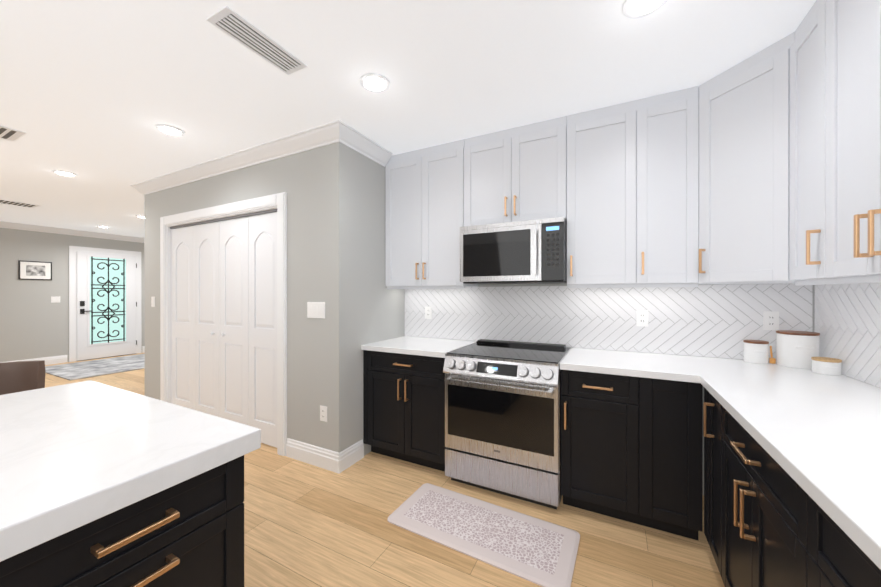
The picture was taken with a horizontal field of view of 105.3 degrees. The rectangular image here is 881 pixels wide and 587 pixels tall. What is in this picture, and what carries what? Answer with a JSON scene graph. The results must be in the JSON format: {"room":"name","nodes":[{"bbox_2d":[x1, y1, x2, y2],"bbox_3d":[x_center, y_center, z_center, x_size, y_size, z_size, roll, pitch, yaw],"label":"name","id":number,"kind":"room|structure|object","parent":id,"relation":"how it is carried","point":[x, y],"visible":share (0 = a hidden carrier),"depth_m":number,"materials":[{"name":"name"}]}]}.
{"room":"kitchen","nodes":[
{"label":"kitchen","id":0,"kind":"room"},
{"bbox_2d":[0,228,144,361],"bbox_3d":[-7.829,0.046,5.553,0.150,2.580,9.350,0,0,27],"label":"wall","id":1,"kind":"structure","parent":0,"point":[34,321],"depth_m":6.18,"materials":[{"name":"grey paint"}]},
{"bbox_2d":[0,355,66,364],"bbox_3d":[-8.545,1.265,3.982,0.016,0.146,5.700,0,0,27],"label":"baseboard","id":2,"kind":"structure","parent":1,"relation":"attached to","point":[63,358],"depth_m":6.33,"materials":[{"name":"white wood"}]},
{"bbox_2d":[18,260,51,279],"bbox_3d":[-7.421,-0.419,6.158,0.020,0.340,0.400,0,0,27],"label":"picture frame","id":3,"kind":"object","parent":1,"relation":"attached to","point":[32,270],"visible":1,"depth_m":6.14,"materials":[{"name":"black"}]},
{"bbox_2d":[51,296,59,302],"bbox_3d":[-7.312,0.115,6.383,0.008,0.116,0.120,0,0,27],"label":"light switch","id":4,"kind":"object","parent":1,"relation":"attached to","point":[55,299],"visible":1,"depth_m":6.38,"materials":[{"name":"white plastic"}]},
{"bbox_2d":[0,221,143,242],"bbox_3d":[-7.722,-1.191,5.496,0.092,0.105,9.150,0,0,27],"label":"crown molding","id":5,"kind":"structure","parent":1,"relation":"attached to","point":[3,224],"depth_m":6.48,"materials":[{"name":"white wood"}]},
{"bbox_2d":[69,246,141,361],"bbox_3d":[-6.955,0.201,7.026,0.048,2.267,1.124,0,0,27],"label":"door frame","id":6,"kind":"structure","parent":1,"relation":"attached to","point":[73,250],"depth_m":6.61,"materials":[{"name":"white wood"}]},
{"bbox_2d":[77,251,136,360],"bbox_3d":[-6.937,0.246,7.023,0.083,2.153,0.930,0,0,27],"label":"front door","id":7,"kind":"structure","parent":1,"relation":"in","point":[106,305],"depth_m":6.98,"materials":[{"name":"white wood"}]},
{"bbox_2d":[144,142,348,452],"bbox_3d":[-2.069,0.049,3.252,3.000,2.580,0.110,0,0,27],"label":"wall","id":8,"kind":"structure","parent":0,"point":[313,184],"depth_m":2.68,"materials":[{"name":"grey paint"}]},
{"bbox_2d":[151,297,154,306],"bbox_3d":[-3.243,0.093,3.789,0.072,0.116,0.008,0,0,27],"label":"light switch","id":9,"kind":"object","parent":8,"relation":"attached to","point":[152,301],"visible":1,"depth_m":3.78,"materials":[{"name":"white plastic"}]},
{"bbox_2d":[160,192,286,455],"bbox_3d":[-2.150,0.251,3.281,2.020,2.175,0.134,0,0,27],"label":"door frame","id":10,"kind":"structure","parent":8,"relation":"attached to","point":[277,202],"depth_m":3.04,"materials":[{"name":"white wood"}]},
{"bbox_2d":[171,212,276,447],"bbox_3d":[-2.155,0.311,3.271,1.792,2.031,0.070,0,0,27],"label":"bifold pantry door","id":11,"kind":"structure","parent":8,"relation":"in","point":[224,312],"depth_m":3.21,"materials":[{"name":"white wood"}]},
{"bbox_2d":[132,119,351,194],"bbox_3d":[-2.065,-1.188,3.135,3.072,0.105,0.092,0,0,27],"label":"crown molding","id":12,"kind":"structure","parent":8,"relation":"attached to","point":[336,131],"depth_m":2.88,"materials":[{"name":"white wood"}]},
{"bbox_2d":[286,438,342,473],"bbox_3d":[-1.007,1.267,2.637,0.581,0.146,0.016,0,0,27],"label":"baseboard","id":13,"kind":"structure","parent":8,"relation":"attached to","point":[334,461],"depth_m":2.61,"materials":[{"name":"white wood"}]},
{"bbox_2d":[307,302,324,318],"bbox_3d":[-0.971,0.130,2.620,0.190,0.125,0.008,0,0,27],"label":"light switch","id":14,"kind":"object","parent":8,"relation":"attached to","point":[315,309],"visible":1,"depth_m":2.62,"materials":[{"name":"white plastic"}]},
{"bbox_2d":[320,405,326,421],"bbox_3d":[-0.900,0.925,2.584,0.072,0.116,0.008,0,0,27],"label":"outlet","id":15,"kind":"object","parent":8,"relation":"attached to","point":[323,413],"visible":1,"depth_m":2.58,"materials":[{"name":"white plastic"}]},
{"bbox_2d":[349,148,404,455],"bbox_3d":[-0.585,0.049,2.989,0.120,2.580,0.780,0,0,27],"label":"wall","id":16,"kind":"structure","parent":0,"point":[376,310],"depth_m":2.79,"materials":[{"name":"grey paint"}]},
{"bbox_2d":[342,128,392,166],"bbox_3d":[-0.587,-1.188,2.751,0.092,0.105,0.538,0,0,27],"label":"crown molding","id":17,"kind":"structure","parent":16,"relation":"attached to","point":[361,144],"depth_m":2.74,"materials":[{"name":"white wood"}]},
{"bbox_2d":[45,353,724,586],"bbox_3d":[-3.117,1.369,3.129,10.750,0.060,9.350,0,0,27],"label":"floor","id":18,"kind":"structure","parent":0,"point":[307,525],"depth_m":1.84,"materials":[{"name":"brown wood"}]},
{"bbox_2d":[0,360,45,394],"bbox_3d":[-2.286,0.869,1.695,0.420,0.977,0.444,0,0,19],"label":"chair","id":19,"kind":"object","parent":18,"relation":"on","point":[18,376],"visible":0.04,"depth_m":1.87,"materials":[{"name":"brown leather"}]},
{"bbox_2d":[45,354,144,380],"bbox_3d":[-5.862,1.327,6.679,1.720,0.015,2.550,0,0,27],"label":"area rug","id":20,"kind":"object","parent":18,"relation":"on","point":[82,370],"visible":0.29,"depth_m":5.99,"materials":[{"name":"grey fabric"}]},
{"bbox_2d":[0,455,243,586],"bbox_3d":[-1.826,0.912,-0.060,1.274,0.858,3.060,0,0,27],"label":"kitchen island","id":21,"kind":"object","parent":18,"relation":"on","point":[189,532],"visible":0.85,"depth_m":0.83,"materials":[{"name":"black wood"}]},
{"bbox_2d":[0,380,260,561],"bbox_3d":[-1.843,0.452,-0.050,1.283,0.060,3.124,0,0,27],"label":"island countertop","id":22,"kind":"structure","parent":21,"relation":"on","point":[73,456],"depth_m":0.91,"materials":[{"name":"stone"}]},
{"bbox_2d":[363,350,445,471],"bbox_3d":[-0.162,0.899,2.837,0.764,0.879,0.656,0,0,27],"label":"base cabinet","id":23,"kind":"object","parent":18,"relation":"on","point":[404,407],"visible":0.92,"depth_m":2.58,"materials":[{"name":"black wood"}]},
{"bbox_2d":[361,336,475,357],"bbox_3d":[-0.158,0.438,2.842,0.765,0.040,0.644,0,0,27],"label":"countertop","id":24,"kind":"structure","parent":23,"relation":"on","point":[429,347],"depth_m":2.70,"materials":[{"name":"white stone"}]},
{"bbox_2d":[388,483,579,586],"bbox_3d":[0.228,1.333,1.925,1.020,0.013,0.450,0,0,29],"label":"kitchen mat","id":25,"kind":"object","parent":18,"relation":"on","point":[540,552],"visible":1,"depth_m":1.86,"materials":[{"name":"grey"}]},
{"bbox_2d":[443,339,569,509],"bbox_3d":[0.500,0.867,2.445,0.764,0.944,0.696,0,0,27],"label":"range","id":26,"kind":"object","parent":18,"relation":"on","point":[502,417],"visible":0.98,"depth_m":2.18,"materials":[{"name":"silver metal"}]},
{"bbox_2d":[561,370,702,539],"bbox_3d":[1.176,0.900,2.149,0.700,0.879,0.656,0,0,27],"label":"base cabinet","id":27,"kind":"object","parent":18,"relation":"on","point":[631,449],"visible":0.88,"depth_m":1.88,"materials":[{"name":"black wood"}]},
{"bbox_2d":[560,348,695,381],"bbox_3d":[1.160,0.439,2.163,0.660,0.040,0.647,0,0,27],"label":"countertop","id":28,"kind":"structure","parent":27,"relation":"on","point":[624,363],"depth_m":2.01,"materials":[{"name":"white stone"}]},
{"bbox_2d":[703,388,722,579],"bbox_3d":[1.558,0.901,1.419,0.643,0.880,0.370,0,0,27],"label":"base cabinet","id":29,"kind":"object","parent":18,"relation":"on","point":[712,409],"depth_m":1.58,"materials":[{"name":"black wood"}]},
{"bbox_2d":[723,407,814,586],"bbox_3d":[1.335,0.901,0.984,0.642,0.880,0.832,0,0,27],"label":"base cabinet","id":30,"kind":"object","parent":18,"relation":"on","point":[769,521],"depth_m":1.08,"materials":[{"name":"black wood"}]},
{"bbox_2d":[815,502,880,586],"bbox_3d":[0.963,0.902,0.261,0.642,0.880,1.034,0,0,27],"label":"base cabinet","id":31,"kind":"object","parent":18,"relation":"on","point":[839,562],"depth_m":0.71,"materials":[{"name":"black wood"}]},
{"bbox_2d":[680,355,880,569],"bbox_3d":[0.957,0.441,0.299,0.686,0.040,4.146,0,0,27],"label":"countertop","id":32,"kind":"structure","parent":31,"relation":"on","point":[816,437],"depth_m":1.06,"materials":[{"name":"white stone"}]},
{"bbox_2d":[743,340,775,363],"bbox_3d":[1.933,0.354,2.042,0.138,0.130,0.114,0,0,27],"label":"medium canister","id":33,"kind":"object","parent":32,"relation":"on","point":[756,351],"visible":1,"depth_m":2.00,"materials":[{"name":"white ceramic"}]},
{"bbox_2d":[776,330,819,368],"bbox_3d":[2.061,0.320,1.941,0.175,0.197,0.175,0,0,27],"label":"canister","id":34,"kind":"object","parent":32,"relation":"on","point":[797,349],"visible":0.9,"depth_m":1.88,"materials":[{"name":"white ceramic"}]},
{"bbox_2d":[811,357,841,375],"bbox_3d":[2.026,0.380,1.764,0.106,0.078,0.106,0,0,27],"label":"canister","id":35,"kind":"object","parent":32,"relation":"on","point":[826,366],"visible":1,"depth_m":1.73,"materials":[{"name":"white ceramic"}]},
{"bbox_2d":[0,0,815,237],"bbox_3d":[-3.117,-1.271,3.126,10.750,0.060,9.350,0,0,27],"label":"ceiling","id":36,"kind":"structure","parent":0,"point":[93,93],"depth_m":1.89,"materials":[{"name":"white paint"}]},
{"bbox_2d":[0,125,25,141],"bbox_3d":[-3.403,-1.236,2.515,0.320,0.007,0.320,0,0,27],"label":"ceiling vent","id":37,"kind":"object","parent":36,"relation":"in","point":[9,134],"visible":1,"depth_m":2.59,"materials":[{"name":"white metal"}]},
{"bbox_2d":[0,199,39,207],"bbox_3d":[-5.884,-1.238,4.579,0.300,0.007,0.500,0,0,27],"label":"ceiling vent","id":38,"kind":"object","parent":36,"relation":"in","point":[8,202],"visible":0.98,"depth_m":4.63,"materials":[{"name":"white metal"}]},
{"bbox_2d":[52,170,77,176],"bbox_3d":[-3.871,-1.236,3.464,0.176,0.012,0.176,0,0,27],"label":"recessed light","id":39,"kind":"object","parent":36,"relation":"in","point":[65,173],"visible":1,"depth_m":3.44,"materials":[{"name":"white plastic"}]},
{"bbox_2d":[155,124,184,135],"bbox_3d":[-2.048,-1.234,2.548,0.176,0.012,0.176,0,0,27],"label":"recessed light","id":40,"kind":"object","parent":36,"relation":"in","point":[169,130],"visible":0.98,"depth_m":2.53,"materials":[{"name":"white plastic"}]},
{"bbox_2d":[206,6,307,74],"bbox_3d":[-0.890,-1.234,1.672,0.155,0.010,0.430,0,0,27],"label":"ceiling vent","id":41,"kind":"object","parent":36,"relation":"in","point":[227,20],"visible":1,"depth_m":1.63,"materials":[{"name":"white metal"}]},
{"bbox_2d":[359,73,389,92],"bbox_3d":[-0.386,-1.234,1.974,0.176,0.012,0.176,0,0,27],"label":"recessed light","id":42,"kind":"object","parent":36,"relation":"in","point":[374,82],"visible":1,"depth_m":1.96,"materials":[{"name":"white"}]},
{"bbox_2d":[622,0,667,18],"bbox_3d":[0.869,-1.233,1.419,0.176,0.012,0.176,0,0,27],"label":"recessed light","id":43,"kind":"object","parent":36,"relation":"in","point":[635,9],"visible":1,"depth_m":1.44,"materials":[{"name":"white plastic"}]},
{"bbox_2d":[411,283,742,494],"bbox_3d":[0.951,0.050,2.694,3.120,2.580,0.100,0,0,27],"label":"wall","id":44,"kind":"structure","parent":0,"point":[505,285],"depth_m":2.68,"materials":[{"name":"grey tile"}]},
{"bbox_2d":[385,86,698,288],"bbox_3d":[0.577,-0.637,2.622,2.272,1.198,0.361,0,0,27],"label":"upper cabinet","id":45,"kind":"object","parent":44,"relation":"attached to","point":[616,186],"visible":0.94,"depth_m":2.29,"materials":[{"name":"white wood"}]},
{"bbox_2d":[460,217,566,283],"bbox_3d":[0.568,-0.295,2.575,0.760,0.434,0.453,0,0,27],"label":"microwave","id":46,"kind":"object","parent":45,"relation":"attached to","point":[527,252],"visible":0.98,"depth_m":2.39,"materials":[{"name":"silver metal"}]},
{"bbox_2d":[405,284,814,358],"bbox_3d":[0.930,0.179,2.643,2.882,0.476,0.008,0,0,27],"label":"backsplash","id":47,"kind":"structure","parent":44,"relation":"attached to","point":[722,321],"depth_m":2.45,"materials":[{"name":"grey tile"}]},
{"bbox_2d":[425,306,431,318],"bbox_3d":[-0.115,0.181,3.170,0.072,0.116,0.008,0,0,27],"label":"outlet","id":48,"kind":"object","parent":47,"relation":"attached to","point":[428,312],"visible":1,"depth_m":3.17,"materials":[{"name":"white plastic"}]},
{"bbox_2d":[636,310,647,326],"bbox_3d":[1.428,0.175,2.376,0.072,0.116,0.008,0,0,27],"label":"outlet","id":49,"kind":"object","parent":47,"relation":"attached to","point":[641,317],"visible":1,"depth_m":2.38,"materials":[{"name":"white plastic"}]},
{"bbox_2d":[763,311,778,330],"bbox_3d":[2.033,0.168,2.065,0.072,0.116,0.008,0,0,27],"label":"outlet","id":50,"kind":"object","parent":47,"relation":"attached to","point":[770,320],"visible":0.9,"depth_m":2.06,"materials":[{"name":"white plastic"}]},
{"bbox_2d":[698,31,794,284],"bbox_3d":[1.796,-0.647,1.854,0.621,1.176,0.611,0,0,27],"label":"upper cabinet","id":51,"kind":"object","parent":44,"relation":"attached to","point":[743,171],"visible":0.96,"depth_m":1.75,"materials":[{"name":"white wood"}]},
{"bbox_3d":[0.870,0.054,-0.751,0.110,2.580,6.100,0,0,27],"label":"wall","id":52,"kind":"structure","parent":0,"visible":0},
{"bbox_2d":[789,0,880,283],"bbox_3d":[1.707,-0.647,1.352,0.321,1.176,0.365,0,0,27],"label":"upper cabinet","id":53,"kind":"object","parent":52,"relation":"attached to","point":[809,52],"depth_m":1.43,"materials":[{"name":"white wood"}]},
{"bbox_2d":[814,282,880,387],"bbox_3d":[1.249,0.182,0.116,0.008,0.476,4.188,0,0,27],"label":"backsplash","id":54,"kind":"structure","parent":52,"relation":"attached to","point":[847,322],"depth_m":1.66,"materials":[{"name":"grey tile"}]},
{"bbox_2d":[829,0,880,279],"bbox_3d":[1.511,-0.646,0.971,0.321,1.176,0.732,0,0,27],"label":"upper cabinet","id":55,"kind":"object","parent":52,"relation":"attached to","point":[835,154],"depth_m":1.16,"materials":[{"name":"white wood"}]}
]}

